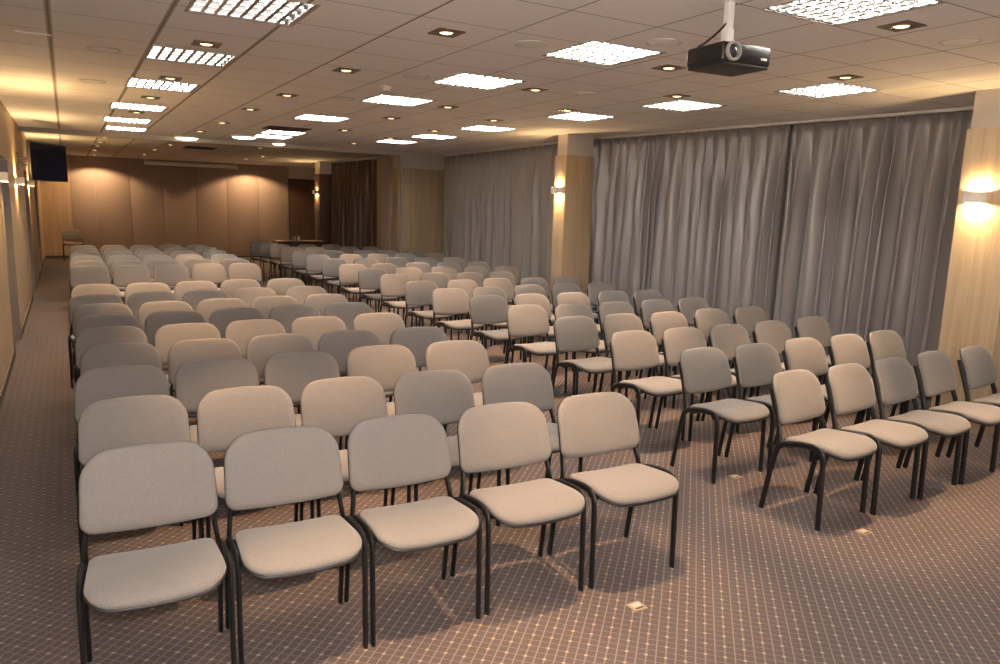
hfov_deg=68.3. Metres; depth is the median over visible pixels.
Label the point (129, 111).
recessed light
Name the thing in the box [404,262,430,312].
chair
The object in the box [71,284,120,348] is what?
chair
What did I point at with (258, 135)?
light
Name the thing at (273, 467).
chair
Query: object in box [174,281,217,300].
chair
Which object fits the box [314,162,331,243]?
pillar
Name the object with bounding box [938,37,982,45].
ceiling speaker
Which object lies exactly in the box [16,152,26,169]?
bracket
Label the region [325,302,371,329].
chair
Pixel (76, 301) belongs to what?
chair
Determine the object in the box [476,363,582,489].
chair
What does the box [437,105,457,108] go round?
recessed light
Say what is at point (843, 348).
chair
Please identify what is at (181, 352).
chair
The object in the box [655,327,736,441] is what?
chair
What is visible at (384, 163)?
wall
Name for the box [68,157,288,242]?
wall
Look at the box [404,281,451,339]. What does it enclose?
chair
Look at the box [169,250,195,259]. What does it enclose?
chair
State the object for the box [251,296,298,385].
chair
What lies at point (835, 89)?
light
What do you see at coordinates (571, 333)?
chair
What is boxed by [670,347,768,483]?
chair
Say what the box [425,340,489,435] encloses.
chair
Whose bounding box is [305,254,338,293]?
chair
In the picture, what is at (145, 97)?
recessed light
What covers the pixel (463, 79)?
light
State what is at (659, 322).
chair
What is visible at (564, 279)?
chair
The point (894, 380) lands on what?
chair
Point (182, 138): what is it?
diffuser
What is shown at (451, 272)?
chair
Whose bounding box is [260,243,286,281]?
chair
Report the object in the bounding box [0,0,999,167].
ceiling
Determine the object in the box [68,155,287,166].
trim
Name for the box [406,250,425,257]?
chair
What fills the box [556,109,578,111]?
recessed light
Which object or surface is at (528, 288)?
chair
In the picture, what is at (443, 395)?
chair
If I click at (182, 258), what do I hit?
chair
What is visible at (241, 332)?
chair
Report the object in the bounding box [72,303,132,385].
chair
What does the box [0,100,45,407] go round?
wall
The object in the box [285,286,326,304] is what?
chair
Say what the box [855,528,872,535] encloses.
socket
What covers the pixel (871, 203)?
curtain
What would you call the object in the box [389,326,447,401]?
chair
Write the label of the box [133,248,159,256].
chair
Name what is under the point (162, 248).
chair
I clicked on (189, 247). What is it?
chair
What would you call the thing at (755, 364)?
chair
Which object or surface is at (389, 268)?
chair
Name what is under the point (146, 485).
chair
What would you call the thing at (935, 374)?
chair
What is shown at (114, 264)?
chair
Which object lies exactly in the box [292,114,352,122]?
light
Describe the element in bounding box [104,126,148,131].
light
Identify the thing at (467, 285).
chair
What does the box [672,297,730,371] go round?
chair
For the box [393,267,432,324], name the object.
chair
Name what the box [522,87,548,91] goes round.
recessed light
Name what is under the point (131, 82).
light
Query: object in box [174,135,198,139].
ceiling lamp
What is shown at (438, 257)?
chair
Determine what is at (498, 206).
curtain
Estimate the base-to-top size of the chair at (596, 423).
0.818 m
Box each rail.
[331,157,376,162]
[444,142,557,155]
[593,106,973,139]
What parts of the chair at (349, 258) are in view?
backrest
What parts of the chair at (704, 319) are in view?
backrest, leg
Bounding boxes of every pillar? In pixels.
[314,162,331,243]
[549,134,593,325]
[930,88,999,436]
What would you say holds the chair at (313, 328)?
on the floor
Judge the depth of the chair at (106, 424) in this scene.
3.45 m
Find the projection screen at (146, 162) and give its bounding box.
[144,158,237,168]
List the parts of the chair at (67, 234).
backrest, seat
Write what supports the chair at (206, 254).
on the floor
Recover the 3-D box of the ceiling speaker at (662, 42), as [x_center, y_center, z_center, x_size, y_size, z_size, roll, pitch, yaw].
[1.017,-1.796,4.579,0.224,0.008,0.224,-4,11,-30]
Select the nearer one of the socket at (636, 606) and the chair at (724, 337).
the socket at (636, 606)
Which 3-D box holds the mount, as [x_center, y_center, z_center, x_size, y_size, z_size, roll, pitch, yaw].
[1.135,-1.528,3.664,0.120,0.221,0.100,-4,11,-30]
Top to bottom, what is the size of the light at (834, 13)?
0.098 m
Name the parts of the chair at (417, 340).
backrest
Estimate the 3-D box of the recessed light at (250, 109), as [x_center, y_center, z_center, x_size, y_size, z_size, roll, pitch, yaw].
[-2.909,-2.593,8.582,0.176,0.010,0.176,-4,11,-30]
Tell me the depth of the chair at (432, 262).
13.25 m
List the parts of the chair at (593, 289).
backrest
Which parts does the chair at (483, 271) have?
backrest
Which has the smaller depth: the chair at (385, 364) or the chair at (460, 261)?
the chair at (385, 364)
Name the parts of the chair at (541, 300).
leg, leg, backrest, seat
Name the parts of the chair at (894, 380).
leg, backrest, leg, leg, seat, leg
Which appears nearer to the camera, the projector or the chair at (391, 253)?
the projector
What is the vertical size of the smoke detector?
0.046 m
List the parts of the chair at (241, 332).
backrest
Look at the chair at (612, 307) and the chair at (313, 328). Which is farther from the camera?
the chair at (612, 307)
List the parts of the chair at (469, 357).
backrest, seat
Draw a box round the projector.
[687,23,769,76]
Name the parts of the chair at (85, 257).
backrest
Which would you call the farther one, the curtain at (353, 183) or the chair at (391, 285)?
the curtain at (353, 183)
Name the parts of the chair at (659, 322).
leg, leg, backrest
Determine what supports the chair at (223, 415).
on the floor
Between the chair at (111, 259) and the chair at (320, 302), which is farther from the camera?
the chair at (111, 259)
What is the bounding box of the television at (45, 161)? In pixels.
[25,141,67,181]
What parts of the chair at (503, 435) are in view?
leg, leg, backrest, seat, leg, leg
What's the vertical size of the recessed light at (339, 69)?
0.010 m
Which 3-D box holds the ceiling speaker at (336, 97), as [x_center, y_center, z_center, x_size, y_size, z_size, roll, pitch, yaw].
[-1.579,-2.361,7.446,0.224,0.008,0.224,-4,11,-30]
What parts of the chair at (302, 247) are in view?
backrest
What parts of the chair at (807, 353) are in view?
leg, backrest, leg, seat, leg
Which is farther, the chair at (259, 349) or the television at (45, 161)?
the television at (45, 161)
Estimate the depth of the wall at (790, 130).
9.15 m
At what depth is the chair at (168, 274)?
10.39 m
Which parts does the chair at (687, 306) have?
backrest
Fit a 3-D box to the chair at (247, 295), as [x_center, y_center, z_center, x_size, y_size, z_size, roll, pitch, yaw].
[-2.555,-0.038,7.820,0.492,0.818,0.536,-4,11,-29]
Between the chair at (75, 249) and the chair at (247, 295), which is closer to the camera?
the chair at (247, 295)
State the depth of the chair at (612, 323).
6.69 m
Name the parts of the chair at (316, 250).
backrest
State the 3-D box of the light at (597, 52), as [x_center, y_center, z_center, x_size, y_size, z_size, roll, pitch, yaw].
[0.693,-1.921,4.964,0.604,0.098,0.604,-4,11,-30]
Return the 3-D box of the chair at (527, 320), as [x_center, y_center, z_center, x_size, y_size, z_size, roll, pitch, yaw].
[0.350,0.175,7.069,0.492,0.818,0.536,-4,11,-31]
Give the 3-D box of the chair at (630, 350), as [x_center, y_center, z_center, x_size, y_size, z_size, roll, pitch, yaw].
[1.140,0.432,5.699,0.492,0.818,0.536,-4,11,-31]
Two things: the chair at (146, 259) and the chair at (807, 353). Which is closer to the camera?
the chair at (807, 353)
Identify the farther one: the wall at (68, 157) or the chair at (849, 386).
the wall at (68, 157)
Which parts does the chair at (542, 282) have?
backrest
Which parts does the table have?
modesty panel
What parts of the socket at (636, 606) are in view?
lid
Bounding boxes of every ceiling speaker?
[79,79,105,83]
[86,46,120,52]
[332,96,354,99]
[402,74,428,79]
[513,40,547,48]
[575,92,599,96]
[645,38,681,46]
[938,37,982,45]
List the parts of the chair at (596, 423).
leg, leg, backrest, seat, leg, leg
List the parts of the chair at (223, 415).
leg, seat, backrest, leg, leg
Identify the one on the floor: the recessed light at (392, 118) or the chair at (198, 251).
the chair at (198, 251)
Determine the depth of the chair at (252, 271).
10.96 m
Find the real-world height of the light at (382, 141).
0.098 m
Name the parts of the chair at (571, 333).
leg, leg, backrest, seat, leg, leg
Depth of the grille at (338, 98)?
7.42 m
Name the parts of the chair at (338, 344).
backrest, seat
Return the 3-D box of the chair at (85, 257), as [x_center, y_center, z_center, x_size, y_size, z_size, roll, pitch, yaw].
[-6.342,-0.750,11.337,0.492,0.818,0.536,-4,11,-29]
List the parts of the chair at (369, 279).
leg, backrest, seat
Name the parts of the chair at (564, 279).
backrest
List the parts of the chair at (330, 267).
backrest, seat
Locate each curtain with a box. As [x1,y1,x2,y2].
[331,159,376,249]
[443,144,557,304]
[588,125,790,346]
[773,111,972,396]
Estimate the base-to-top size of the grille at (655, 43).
0.005 m
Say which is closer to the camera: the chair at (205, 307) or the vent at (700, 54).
the vent at (700, 54)
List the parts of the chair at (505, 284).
backrest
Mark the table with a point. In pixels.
(291, 243)
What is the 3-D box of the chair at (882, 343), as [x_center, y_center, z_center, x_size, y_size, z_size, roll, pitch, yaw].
[3.339,0.429,6.100,0.492,0.818,0.536,-4,11,-32]
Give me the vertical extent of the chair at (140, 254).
0.818 m
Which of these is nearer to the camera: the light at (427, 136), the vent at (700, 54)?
the vent at (700, 54)
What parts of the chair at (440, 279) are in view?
backrest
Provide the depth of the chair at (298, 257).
13.94 m
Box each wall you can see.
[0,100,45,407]
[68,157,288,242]
[377,155,392,249]
[392,152,445,254]
[776,130,791,286]
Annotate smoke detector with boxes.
[380,85,391,91]
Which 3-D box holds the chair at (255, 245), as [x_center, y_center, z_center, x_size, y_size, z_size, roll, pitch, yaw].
[-5.367,-1.628,16.656,0.492,0.818,0.536,-4,11,-31]
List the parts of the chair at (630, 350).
leg, leg, backrest, seat, leg, leg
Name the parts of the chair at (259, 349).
backrest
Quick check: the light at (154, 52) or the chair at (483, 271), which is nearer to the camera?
the light at (154, 52)
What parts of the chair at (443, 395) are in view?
leg, leg, backrest, seat, leg, leg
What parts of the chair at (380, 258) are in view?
backrest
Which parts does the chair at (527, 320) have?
leg, leg, backrest, seat, leg, leg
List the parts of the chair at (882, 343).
leg, backrest, leg, leg, leg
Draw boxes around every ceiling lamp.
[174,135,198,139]
[231,134,256,139]
[272,142,285,145]
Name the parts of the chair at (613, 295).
backrest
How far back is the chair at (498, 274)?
10.82 m
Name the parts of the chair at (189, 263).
backrest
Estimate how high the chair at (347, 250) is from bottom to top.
0.818 m
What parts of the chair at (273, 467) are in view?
leg, leg, backrest, seat, leg, leg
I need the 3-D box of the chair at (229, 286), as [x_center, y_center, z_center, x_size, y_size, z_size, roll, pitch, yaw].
[-2.983,-0.184,8.599,0.492,0.818,0.536,-4,11,-29]
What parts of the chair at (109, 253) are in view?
backrest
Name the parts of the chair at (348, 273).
backrest, seat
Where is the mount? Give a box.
[721,0,737,41]
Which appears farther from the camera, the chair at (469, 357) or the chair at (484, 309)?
the chair at (484, 309)
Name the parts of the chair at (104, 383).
leg, leg, backrest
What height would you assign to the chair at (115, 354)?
0.818 m
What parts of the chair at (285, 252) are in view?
backrest, seat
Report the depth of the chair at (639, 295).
8.86 m
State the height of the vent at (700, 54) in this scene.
0.052 m
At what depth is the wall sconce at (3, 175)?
7.11 m
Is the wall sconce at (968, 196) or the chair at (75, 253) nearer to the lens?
the wall sconce at (968, 196)
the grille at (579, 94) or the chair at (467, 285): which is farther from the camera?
the chair at (467, 285)
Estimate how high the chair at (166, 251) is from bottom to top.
0.818 m
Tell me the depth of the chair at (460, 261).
13.57 m
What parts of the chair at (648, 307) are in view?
leg, backrest, leg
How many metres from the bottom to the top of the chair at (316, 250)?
0.818 m
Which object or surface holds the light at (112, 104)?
attached to the ceiling
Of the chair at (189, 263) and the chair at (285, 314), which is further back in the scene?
the chair at (189, 263)
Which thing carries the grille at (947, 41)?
attached to the ceiling speaker at (958, 41)
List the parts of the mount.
ceiling plate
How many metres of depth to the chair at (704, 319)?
7.29 m
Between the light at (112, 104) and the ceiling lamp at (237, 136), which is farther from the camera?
the ceiling lamp at (237, 136)
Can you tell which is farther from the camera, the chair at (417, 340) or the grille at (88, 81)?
the grille at (88, 81)
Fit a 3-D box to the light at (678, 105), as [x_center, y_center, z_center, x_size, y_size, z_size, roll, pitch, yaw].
[1.810,-2.286,7.295,0.604,0.098,0.604,-4,11,-30]
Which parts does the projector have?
plate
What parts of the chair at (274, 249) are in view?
backrest, seat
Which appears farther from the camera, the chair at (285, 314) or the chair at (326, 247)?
the chair at (326, 247)
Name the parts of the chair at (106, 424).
leg, backrest, leg, leg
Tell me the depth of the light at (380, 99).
7.58 m
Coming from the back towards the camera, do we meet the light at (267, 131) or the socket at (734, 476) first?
the light at (267, 131)
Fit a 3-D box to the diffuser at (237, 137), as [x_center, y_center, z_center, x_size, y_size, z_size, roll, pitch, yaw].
[-4.251,-3.217,12.237,0.380,0.034,0.380,-4,11,-30]
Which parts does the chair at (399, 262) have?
backrest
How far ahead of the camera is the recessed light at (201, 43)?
5.00 m
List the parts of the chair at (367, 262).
backrest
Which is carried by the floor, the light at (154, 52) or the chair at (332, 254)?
the chair at (332, 254)
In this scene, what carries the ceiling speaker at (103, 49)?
attached to the ceiling
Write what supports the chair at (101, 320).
on the floor
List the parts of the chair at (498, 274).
backrest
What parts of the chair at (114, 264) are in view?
backrest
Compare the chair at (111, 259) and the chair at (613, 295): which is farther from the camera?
the chair at (111, 259)
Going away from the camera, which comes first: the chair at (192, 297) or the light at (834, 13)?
the light at (834, 13)
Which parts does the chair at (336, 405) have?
leg, leg, seat, backrest, leg, leg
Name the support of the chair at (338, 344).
on the floor
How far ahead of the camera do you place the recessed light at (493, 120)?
8.94 m
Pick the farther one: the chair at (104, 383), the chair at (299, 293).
the chair at (299, 293)
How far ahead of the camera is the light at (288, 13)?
4.14 m
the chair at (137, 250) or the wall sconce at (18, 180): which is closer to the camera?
the wall sconce at (18, 180)
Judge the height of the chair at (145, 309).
0.818 m
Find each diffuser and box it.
[175,137,196,139]
[233,136,254,139]
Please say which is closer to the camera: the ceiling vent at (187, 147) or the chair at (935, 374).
the chair at (935, 374)
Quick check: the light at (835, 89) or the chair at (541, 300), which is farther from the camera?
the chair at (541, 300)
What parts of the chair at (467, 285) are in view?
leg, backrest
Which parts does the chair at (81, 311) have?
leg, backrest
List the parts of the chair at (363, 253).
backrest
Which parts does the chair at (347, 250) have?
backrest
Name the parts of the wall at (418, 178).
edge trim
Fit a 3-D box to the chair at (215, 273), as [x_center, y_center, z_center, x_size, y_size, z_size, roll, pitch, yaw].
[-4.150,-0.557,10.586,0.492,0.818,0.536,-4,11,-29]
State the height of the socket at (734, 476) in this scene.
0.008 m
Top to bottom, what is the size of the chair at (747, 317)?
0.818 m
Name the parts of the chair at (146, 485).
leg, leg, backrest, seat, leg, leg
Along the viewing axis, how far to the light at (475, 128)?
10.06 m
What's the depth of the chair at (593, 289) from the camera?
9.55 m
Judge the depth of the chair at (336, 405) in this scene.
3.94 m
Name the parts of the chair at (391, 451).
leg, leg, backrest, seat, leg, leg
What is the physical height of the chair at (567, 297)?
0.818 m
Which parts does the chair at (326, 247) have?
backrest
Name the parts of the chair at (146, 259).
backrest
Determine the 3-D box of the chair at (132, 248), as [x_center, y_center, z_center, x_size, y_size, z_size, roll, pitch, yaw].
[-6.866,-1.256,14.217,0.492,0.818,0.536,-4,11,-29]
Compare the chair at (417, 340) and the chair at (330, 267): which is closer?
the chair at (417, 340)
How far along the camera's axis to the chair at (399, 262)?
13.01 m
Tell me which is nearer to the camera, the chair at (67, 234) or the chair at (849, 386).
the chair at (849, 386)
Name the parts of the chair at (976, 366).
leg, backrest, leg, seat, leg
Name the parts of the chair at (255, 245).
backrest, seat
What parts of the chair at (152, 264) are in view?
backrest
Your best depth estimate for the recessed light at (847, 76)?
5.51 m
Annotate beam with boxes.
[19,126,400,155]
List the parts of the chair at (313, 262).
backrest, seat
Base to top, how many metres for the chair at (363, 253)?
0.818 m
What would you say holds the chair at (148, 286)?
on the floor
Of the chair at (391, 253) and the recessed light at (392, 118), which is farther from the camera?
the chair at (391, 253)
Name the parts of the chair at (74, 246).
backrest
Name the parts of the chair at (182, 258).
backrest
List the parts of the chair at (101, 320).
leg, backrest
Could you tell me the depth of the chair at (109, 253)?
12.62 m
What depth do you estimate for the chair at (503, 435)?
3.44 m
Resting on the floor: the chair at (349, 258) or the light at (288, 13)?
the chair at (349, 258)
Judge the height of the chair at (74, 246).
0.818 m
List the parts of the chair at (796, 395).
leg, backrest, leg, leg, seat, leg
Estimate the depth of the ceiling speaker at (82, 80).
6.79 m
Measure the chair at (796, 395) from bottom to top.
0.818 m
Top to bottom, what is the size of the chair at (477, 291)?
0.818 m
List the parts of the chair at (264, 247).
backrest, seat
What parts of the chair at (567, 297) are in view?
backrest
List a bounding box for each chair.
[62,229,83,260]
[68,293,122,387]
[69,245,97,273]
[69,255,102,293]
[70,248,98,253]
[70,251,100,258]
[70,260,106,289]
[70,266,110,298]
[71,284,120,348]
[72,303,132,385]
[73,365,182,525]
[74,314,140,423]
[75,326,147,379]
[76,441,236,663]
[77,395,203,607]
[80,343,162,375]
[100,245,125,257]
[102,248,128,261]
[104,251,133,276]
[106,255,137,281]
[110,260,144,290]
[113,265,151,298]
[124,282,170,304]
[127,291,177,319]
[129,245,154,252]
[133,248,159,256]
[136,250,164,260]
[137,301,192,331]
[141,255,170,281]
[145,310,204,370]
[148,259,179,289]
[153,264,189,293]
[154,323,220,391]
[158,245,181,251]
[163,248,187,255]
[167,338,241,417]
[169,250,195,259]
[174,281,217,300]
[175,254,203,280]
[175,357,275,521]
[182,289,229,310]
[183,259,219,287]
[186,245,207,250]
[191,263,226,289]
[194,247,217,254]
[196,298,247,322]
[196,385,314,538]
[201,250,226,258]
[209,307,264,337]
[210,254,237,279]
[220,258,248,284]
[220,279,260,297]
[224,426,367,663]
[225,319,299,413]
[228,263,265,287]
[232,287,276,306]
[246,333,312,406]
[250,241,275,277]
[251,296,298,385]
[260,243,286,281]
[264,351,358,492]
[266,278,304,295]
[269,244,296,279]
[269,305,320,332]
[279,247,308,285]
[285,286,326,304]
[290,316,346,407]
[291,251,321,287]
[297,244,318,280]
[299,376,410,520]
[304,247,332,287]
[304,294,347,315]
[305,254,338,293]
[318,330,393,397]
[320,244,339,280]
[321,258,356,301]
[323,250,352,293]
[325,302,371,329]
[338,246,358,286]
[338,254,361,292]
[338,264,376,312]
[344,413,481,646]
[345,345,416,448]
[352,250,373,286]
[353,258,387,307]
[353,312,420,370]
[358,268,398,314]
[362,246,380,253]
[367,254,388,293]
[370,263,407,316]
[378,250,398,257]
[380,274,423,326]
[383,257,407,301]
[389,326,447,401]
[390,370,500,526]
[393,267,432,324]
[394,253,415,298]
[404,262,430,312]
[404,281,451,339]
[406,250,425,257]
[413,257,436,267]
[419,272,462,332]
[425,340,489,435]
[426,253,445,262]
[428,266,456,320]
[432,288,483,344]
[436,262,461,273]
[442,257,464,271]
[446,279,491,345]
[450,402,585,614]
[454,272,496,333]
[460,266,488,318]
[466,262,489,272]
[469,295,524,363]
[472,287,521,359]
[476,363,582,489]
[479,278,526,344]
[488,271,515,329]
[493,266,519,284]
[505,304,567,392]
[510,284,554,356]
[511,293,554,362]
[519,277,555,342]
[547,392,678,588]
[551,283,597,325]
[551,303,612,394]
[552,292,600,371]
[552,316,621,394]
[553,276,595,323]
[586,282,614,339]
[593,301,655,388]
[594,290,648,356]
[598,313,666,407]
[609,330,685,446]
[633,289,663,352]
[635,299,673,375]
[644,311,711,408]
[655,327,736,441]
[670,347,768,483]
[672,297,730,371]
[693,308,750,399]
[701,324,749,432]
[724,343,817,471]
[730,306,767,395]
[748,321,821,397]
[758,369,876,530]
[773,337,861,459]
[794,317,831,413]
[813,363,927,514]
[824,334,904,424]
[860,357,970,499]
[861,330,940,422]
[902,351,999,484]
[946,346,999,457]
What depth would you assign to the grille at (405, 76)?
6.05 m
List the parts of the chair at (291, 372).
seat, backrest, leg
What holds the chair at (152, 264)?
on the floor
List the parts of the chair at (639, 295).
backrest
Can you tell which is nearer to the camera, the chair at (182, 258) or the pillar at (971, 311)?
the pillar at (971, 311)
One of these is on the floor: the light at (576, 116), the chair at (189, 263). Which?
the chair at (189, 263)
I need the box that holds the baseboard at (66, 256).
[46,255,68,258]
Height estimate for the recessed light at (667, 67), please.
0.010 m
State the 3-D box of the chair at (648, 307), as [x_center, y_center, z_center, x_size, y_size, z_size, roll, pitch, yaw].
[1.784,0.088,7.829,0.492,0.818,0.536,-4,11,-32]
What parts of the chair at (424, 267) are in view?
backrest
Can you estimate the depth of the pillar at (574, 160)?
10.61 m
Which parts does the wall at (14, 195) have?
baseboard, edge trim, baseboard, edge trim, edge trim, edge trim, baseboard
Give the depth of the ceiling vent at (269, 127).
10.75 m
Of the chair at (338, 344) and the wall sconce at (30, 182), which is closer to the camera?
the chair at (338, 344)
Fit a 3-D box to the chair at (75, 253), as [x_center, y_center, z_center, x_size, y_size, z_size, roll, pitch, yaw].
[-6.885,-0.927,12.281,0.492,0.818,0.536,-4,11,-29]
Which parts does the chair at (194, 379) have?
seat, backrest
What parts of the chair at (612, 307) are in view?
leg, backrest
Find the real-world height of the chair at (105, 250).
0.818 m
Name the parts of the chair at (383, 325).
backrest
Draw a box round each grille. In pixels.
[81,80,104,82]
[335,97,351,99]
[404,75,426,78]
[516,42,544,47]
[577,93,597,95]
[648,40,678,46]
[942,39,979,44]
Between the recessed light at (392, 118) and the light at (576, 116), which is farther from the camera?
the recessed light at (392, 118)
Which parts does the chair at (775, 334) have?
leg, backrest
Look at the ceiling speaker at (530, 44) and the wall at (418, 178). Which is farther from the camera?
the wall at (418, 178)
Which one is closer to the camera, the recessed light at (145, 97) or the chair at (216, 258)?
the recessed light at (145, 97)
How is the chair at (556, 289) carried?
on the floor
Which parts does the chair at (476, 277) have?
backrest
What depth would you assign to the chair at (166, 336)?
5.52 m
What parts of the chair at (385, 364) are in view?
leg, backrest, seat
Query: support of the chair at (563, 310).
on the floor
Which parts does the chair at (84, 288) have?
backrest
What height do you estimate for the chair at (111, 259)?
0.818 m
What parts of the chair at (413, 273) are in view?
backrest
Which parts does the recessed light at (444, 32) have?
bulb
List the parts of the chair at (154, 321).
backrest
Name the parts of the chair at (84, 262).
backrest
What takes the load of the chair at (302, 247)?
on the floor
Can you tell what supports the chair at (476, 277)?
on the floor
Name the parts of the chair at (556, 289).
backrest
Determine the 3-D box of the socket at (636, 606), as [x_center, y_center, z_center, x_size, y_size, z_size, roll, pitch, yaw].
[0.615,1.232,3.311,0.072,0.008,0.065,-4,11,-30]
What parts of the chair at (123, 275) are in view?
backrest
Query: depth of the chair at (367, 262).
12.58 m
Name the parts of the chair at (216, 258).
backrest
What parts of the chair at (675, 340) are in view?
leg, backrest, leg, leg, seat, leg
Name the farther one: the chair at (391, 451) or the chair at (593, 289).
the chair at (593, 289)
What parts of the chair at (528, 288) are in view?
backrest, seat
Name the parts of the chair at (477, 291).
backrest, seat, leg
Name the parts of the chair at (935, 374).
leg, backrest, leg, leg, seat, leg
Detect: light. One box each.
[102,117,152,123]
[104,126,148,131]
[109,102,168,111]
[124,78,200,92]
[128,111,144,113]
[140,96,159,99]
[142,45,239,67]
[158,75,181,80]
[184,0,320,26]
[191,40,221,48]
[241,108,259,110]
[254,134,294,139]
[261,130,307,135]
[276,93,297,97]
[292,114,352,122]
[332,67,360,73]
[359,95,434,106]
[376,140,418,143]
[382,117,400,119]
[411,134,458,139]
[427,27,465,37]
[431,73,526,89]
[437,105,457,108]
[460,125,516,131]
[484,119,503,121]
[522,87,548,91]
[541,40,666,65]
[545,112,615,121]
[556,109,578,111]
[639,100,725,111]
[651,64,685,71]
[663,94,690,98]
[760,0,945,26]
[773,82,882,98]
[828,74,863,80]
[876,20,926,31]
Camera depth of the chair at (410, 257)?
14.16 m
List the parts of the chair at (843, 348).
leg, backrest, leg, leg, leg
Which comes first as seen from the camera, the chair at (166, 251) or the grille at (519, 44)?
the grille at (519, 44)
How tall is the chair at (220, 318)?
0.818 m
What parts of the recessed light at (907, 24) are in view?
bulb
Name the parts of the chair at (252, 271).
backrest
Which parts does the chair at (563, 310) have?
leg, leg, backrest, leg, seat, leg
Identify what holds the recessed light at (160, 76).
in the ceiling
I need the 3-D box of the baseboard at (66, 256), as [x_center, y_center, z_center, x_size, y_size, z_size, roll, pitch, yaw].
[-12.068,-2.060,20.212,0.700,0.080,0.065,-4,11,-30]
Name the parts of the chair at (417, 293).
leg, leg, backrest, seat, leg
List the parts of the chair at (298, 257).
backrest, seat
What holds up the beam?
attached to the ceiling
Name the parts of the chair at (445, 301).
leg, backrest, seat, leg, leg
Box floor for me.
[0,257,999,663]
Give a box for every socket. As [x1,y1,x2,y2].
[626,601,647,611]
[728,474,742,478]
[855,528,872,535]
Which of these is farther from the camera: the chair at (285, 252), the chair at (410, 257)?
the chair at (285, 252)
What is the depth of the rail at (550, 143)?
13.11 m
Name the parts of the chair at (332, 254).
backrest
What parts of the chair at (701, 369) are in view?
leg, leg, backrest, leg, seat, leg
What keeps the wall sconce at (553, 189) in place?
attached to the pillar at (574, 160)
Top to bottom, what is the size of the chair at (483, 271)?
0.818 m
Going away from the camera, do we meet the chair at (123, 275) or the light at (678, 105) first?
the light at (678, 105)
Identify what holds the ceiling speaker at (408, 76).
attached to the ceiling
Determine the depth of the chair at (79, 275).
9.83 m
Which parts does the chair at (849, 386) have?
leg, backrest, leg, leg, seat, leg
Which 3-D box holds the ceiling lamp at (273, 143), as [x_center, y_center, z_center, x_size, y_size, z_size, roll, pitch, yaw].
[-4.035,-3.429,13.441,0.245,0.060,0.245,-4,11,-30]
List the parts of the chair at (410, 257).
backrest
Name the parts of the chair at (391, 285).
leg, backrest, seat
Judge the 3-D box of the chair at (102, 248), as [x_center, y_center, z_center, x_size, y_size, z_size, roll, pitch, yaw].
[-7.269,-1.216,13.914,0.492,0.818,0.536,-4,11,-29]
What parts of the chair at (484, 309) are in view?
leg, leg, backrest, seat, leg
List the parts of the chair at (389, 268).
backrest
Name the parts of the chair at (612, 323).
leg, backrest, leg, leg, seat, leg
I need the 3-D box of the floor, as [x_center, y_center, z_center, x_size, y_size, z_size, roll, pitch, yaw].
[-2.631,-0.208,11.582,8.670,0.120,25.000,-4,11,-30]
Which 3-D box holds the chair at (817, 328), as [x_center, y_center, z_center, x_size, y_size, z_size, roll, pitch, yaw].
[3.022,0.299,6.805,0.492,0.818,0.536,-4,11,-31]
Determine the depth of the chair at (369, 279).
10.59 m
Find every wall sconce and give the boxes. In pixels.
[0,172,8,181]
[15,177,24,183]
[28,180,34,185]
[551,187,561,192]
[962,191,986,202]
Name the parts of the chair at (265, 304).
backrest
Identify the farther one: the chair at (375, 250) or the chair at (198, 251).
the chair at (375, 250)
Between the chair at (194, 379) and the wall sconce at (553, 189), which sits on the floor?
the chair at (194, 379)
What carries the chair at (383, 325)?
on the floor
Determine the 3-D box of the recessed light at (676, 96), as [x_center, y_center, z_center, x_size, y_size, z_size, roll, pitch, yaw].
[1.602,-2.134,6.671,0.176,0.010,0.176,-4,11,-30]
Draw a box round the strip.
[15,31,50,35]
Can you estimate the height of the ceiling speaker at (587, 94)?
0.008 m
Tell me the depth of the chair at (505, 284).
9.81 m
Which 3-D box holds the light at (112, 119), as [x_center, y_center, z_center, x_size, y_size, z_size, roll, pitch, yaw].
[-5.216,-3.006,10.307,0.604,0.098,0.604,-4,11,-30]
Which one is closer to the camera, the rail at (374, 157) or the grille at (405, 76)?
the grille at (405, 76)
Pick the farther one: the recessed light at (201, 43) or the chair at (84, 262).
the chair at (84, 262)
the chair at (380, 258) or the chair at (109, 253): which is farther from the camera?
the chair at (380, 258)
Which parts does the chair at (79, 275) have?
backrest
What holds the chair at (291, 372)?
on the floor
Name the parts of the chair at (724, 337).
leg, backrest, leg, leg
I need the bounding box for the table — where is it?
[272,240,325,270]
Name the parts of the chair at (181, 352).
leg, backrest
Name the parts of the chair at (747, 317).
leg, backrest, leg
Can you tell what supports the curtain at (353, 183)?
hanging from the rail at (374, 157)
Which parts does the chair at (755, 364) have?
leg, backrest, seat, leg, leg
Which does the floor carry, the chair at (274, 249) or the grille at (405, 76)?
the chair at (274, 249)
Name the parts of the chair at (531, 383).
leg, leg, backrest, leg, seat, leg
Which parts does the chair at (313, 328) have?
backrest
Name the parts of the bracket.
arm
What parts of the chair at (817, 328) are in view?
backrest, seat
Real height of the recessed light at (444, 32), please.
0.010 m
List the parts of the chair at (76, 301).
leg, leg, backrest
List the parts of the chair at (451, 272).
backrest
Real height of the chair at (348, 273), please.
0.818 m
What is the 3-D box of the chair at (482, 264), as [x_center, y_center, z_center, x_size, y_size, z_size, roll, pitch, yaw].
[-0.292,-0.764,12.465,0.492,0.818,0.536,-4,11,-31]
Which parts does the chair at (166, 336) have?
backrest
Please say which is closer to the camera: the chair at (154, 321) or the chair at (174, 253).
the chair at (154, 321)
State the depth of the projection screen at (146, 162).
21.10 m
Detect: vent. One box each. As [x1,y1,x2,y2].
[183,146,216,149]
[262,125,311,131]
[693,47,715,62]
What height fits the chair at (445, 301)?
0.818 m

